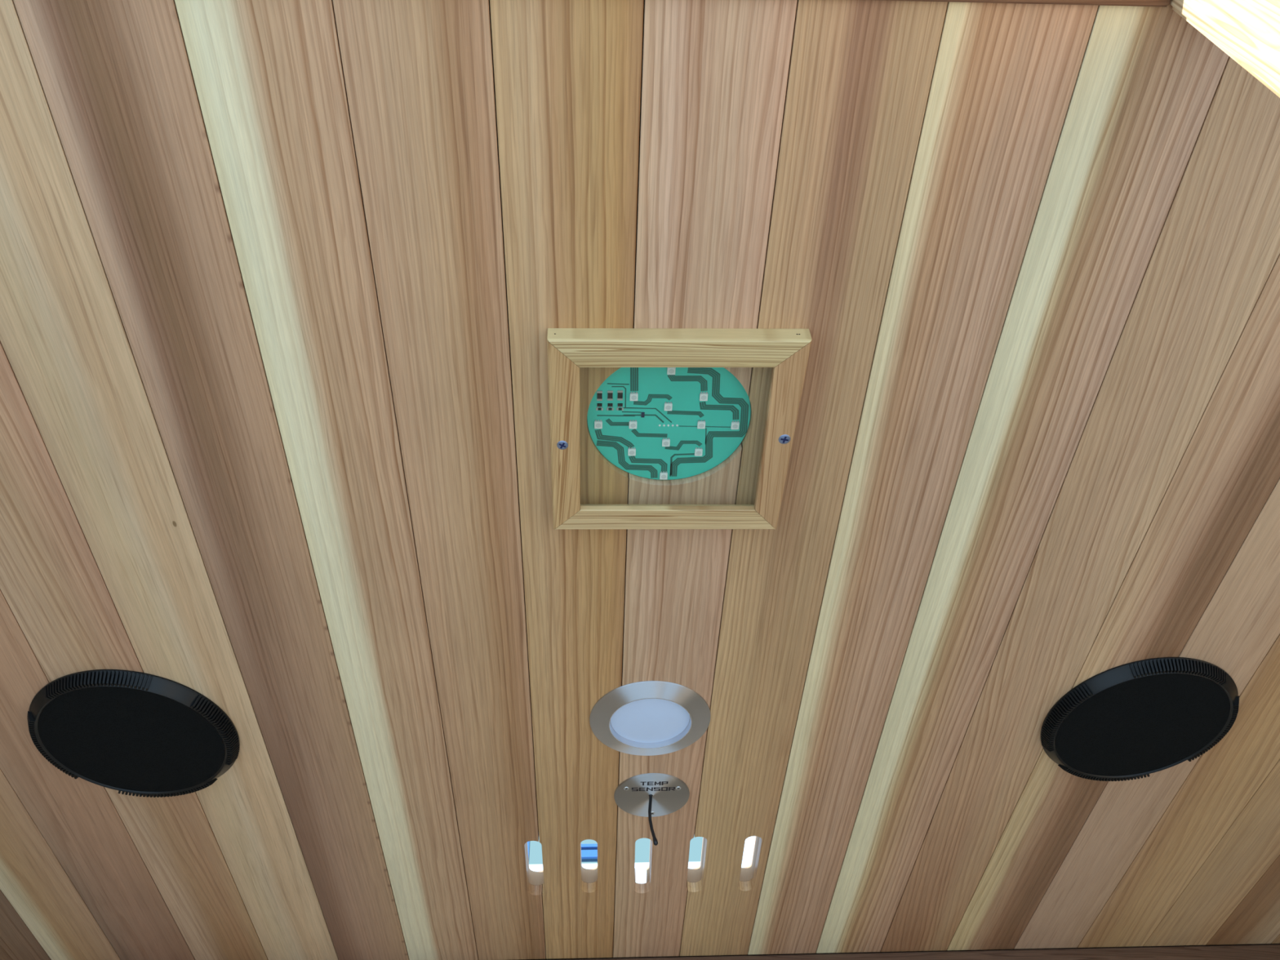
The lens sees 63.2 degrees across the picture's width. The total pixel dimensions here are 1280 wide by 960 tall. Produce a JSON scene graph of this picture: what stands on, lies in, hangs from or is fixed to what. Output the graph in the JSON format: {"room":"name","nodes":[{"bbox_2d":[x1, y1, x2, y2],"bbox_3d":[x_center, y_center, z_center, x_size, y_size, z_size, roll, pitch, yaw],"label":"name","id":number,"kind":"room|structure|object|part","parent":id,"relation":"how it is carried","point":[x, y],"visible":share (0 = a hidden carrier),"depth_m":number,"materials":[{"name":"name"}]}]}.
{"room":"sauna","nodes":[
{"label":"sauna","id":0,"kind":"room"},
{"bbox_2d":[0,0,1279,959],"bbox_3d":[0.005,0.161,0.953,2.100,0.029,1.180,0,-50,-3],"label":"ceiling","id":1,"kind":"structure","parent":0,"point":[283,283],"depth_m":0.79,"materials":[{"name":"brown wood"}]},
{"bbox_2d":[26,669,239,797],"bbox_3d":[-0.472,0.241,0.971,0.187,0.012,0.187,0,-50,-3],"label":"ceiling speaker","id":2,"kind":"object","parent":1,"relation":"attached to","point":[135,733],"visible":1,"depth_m":0.96},
{"bbox_2d":[589,680,711,755],"bbox_3d":[0.010,0.229,0.988,0.115,0.006,0.115,0,-50,-3],"label":"recessed light","id":3,"kind":"object","parent":1,"relation":"in","point":[646,717],"visible":1,"depth_m":0.99,"materials":[{"name":"metal"}]},
{"bbox_2d":[610,698,689,742],"bbox_3d":[0.010,0.228,0.990,0.075,0.002,0.075,-31,-55,22],"label":"diffuser","id":4,"kind":"object","parent":3,"relation":"attached to","point":[632,720],"depth_m":0.99,"materials":[{"name":"white plastic"}]},
{"bbox_2d":[613,773,689,845],"bbox_3d":[0.013,0.343,1.051,0.078,0.058,0.078,0,-50,-3],"label":"sensor","id":5,"kind":"object","parent":1,"relation":"attached to","point":[649,795],"visible":1,"depth_m":1.07,"materials":[{"name":"silver metal"}]},
{"bbox_3d":[0.012,0.325,1.073,0.078,0.002,0.078,0,-50,-3],"label":"plate","id":6,"kind":"part","parent":5,"relation":"part of","materials":[{"name":"silver metal"}]},
{"bbox_2d":[586,367,751,479],"bbox_3d":[0.021,-0.046,0.766,0.120,0.003,0.120,0,-50,-3],"label":"circuit board","id":7,"kind":"object","parent":1,"relation":"attached to","point":[652,423],"visible":0.94,"depth_m":0.77,"materials":[{"name":"teal plastic"}]},
{"bbox_2d":[546,328,812,529],"bbox_3d":[0.024,-0.032,0.759,0.178,0.016,0.175,0,-50,-3],"label":"wooden frame","id":8,"kind":"object","parent":1,"relation":"attached to","point":[787,351],"visible":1,"depth_m":0.73,"materials":[{"name":"brown wood"}]},
{"bbox_3d":[-0.054,-0.032,0.756,0.022,0.015,0.173,0,-50,-3],"label":"rail","id":9,"kind":"part","parent":8,"relation":"part of","materials":[{"name":"brown wood"}]},
{"bbox_3d":[0.020,0.026,0.809,0.174,0.015,0.021,0,-50,-3],"label":"rail","id":10,"kind":"part","parent":8,"relation":"part of","materials":[{"name":"beige wood"}]},
{"bbox_3d":[0.026,-0.090,0.710,0.178,0.015,0.023,0,-50,-3],"label":"rail","id":11,"kind":"part","parent":8,"relation":"part of","materials":[{"name":"brown wood"}]},
{"bbox_3d":[0.102,-0.032,0.763,0.024,0.015,0.175,0,-50,-3],"label":"rail","id":12,"kind":"part","parent":8,"relation":"part of","materials":[{"name":"brown wood"}]},
{"bbox_2d":[880,0,1170,6],"bbox_3d":[-0.076,-0.286,0.564,0.742,0.032,0.032,0,-50,-3],"label":"trim","id":13,"kind":"structure","parent":1,"relation":"attached to","point":[1098,2],"depth_m":0.58,"materials":[{"name":"brown wood"}]},
{"bbox_2d":[1040,657,1239,781],"bbox_3d":[0.486,0.237,1.013,0.187,0.012,0.187,0,-50,-3],"label":"ceiling speaker","id":14,"kind":"object","parent":1,"relation":"attached to","point":[1142,717],"visible":1,"depth_m":1.00},
{"bbox_2d":[1169,0,1279,97],"bbox_3d":[0.351,0.311,-0.156,0.042,1.925,0.210,0,-50,-3],"label":"trim","id":15,"kind":"structure","parent":1,"relation":"attached to","point":[1247,31],"depth_m":0.51,"materials":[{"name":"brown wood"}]},
{"bbox_2d":[535,943,1279,959],"bbox_3d":[0.020,1.236,0.621,2.100,1.929,0.042,0,-50,-3],"label":"wall","id":16,"kind":"structure","parent":0,"point":[1270,944],"depth_m":1.35,"materials":[{"name":"brown wood"}]},
{"bbox_2d":[560,944,1279,959],"bbox_3d":[-0.012,0.621,1.296,2.100,0.045,0.018,0,-50,-3],"label":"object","id":17,"kind":"structure","parent":16,"relation":"attached to","point":[1258,952],"depth_m":1.33,"materials":[{"name":"brown wood"}]},
{"bbox_3d":[0.016,1.618,-0.355,12.000,0.050,14.000,0,-50,-3],"label":"floor","id":18,"kind":"structure","parent":0,"visible":0},
{"bbox_2d":[527,840,597,862],"bbox_3d":[-0.036,2.035,2.269,0.595,3.400,0.040,0,-50,-3],"label":"window","id":19,"kind":"structure","parent":18,"relation":"on","point":[588,851],"depth_m":3.26,"materials":[{"name":"blue paint"}]}
]}

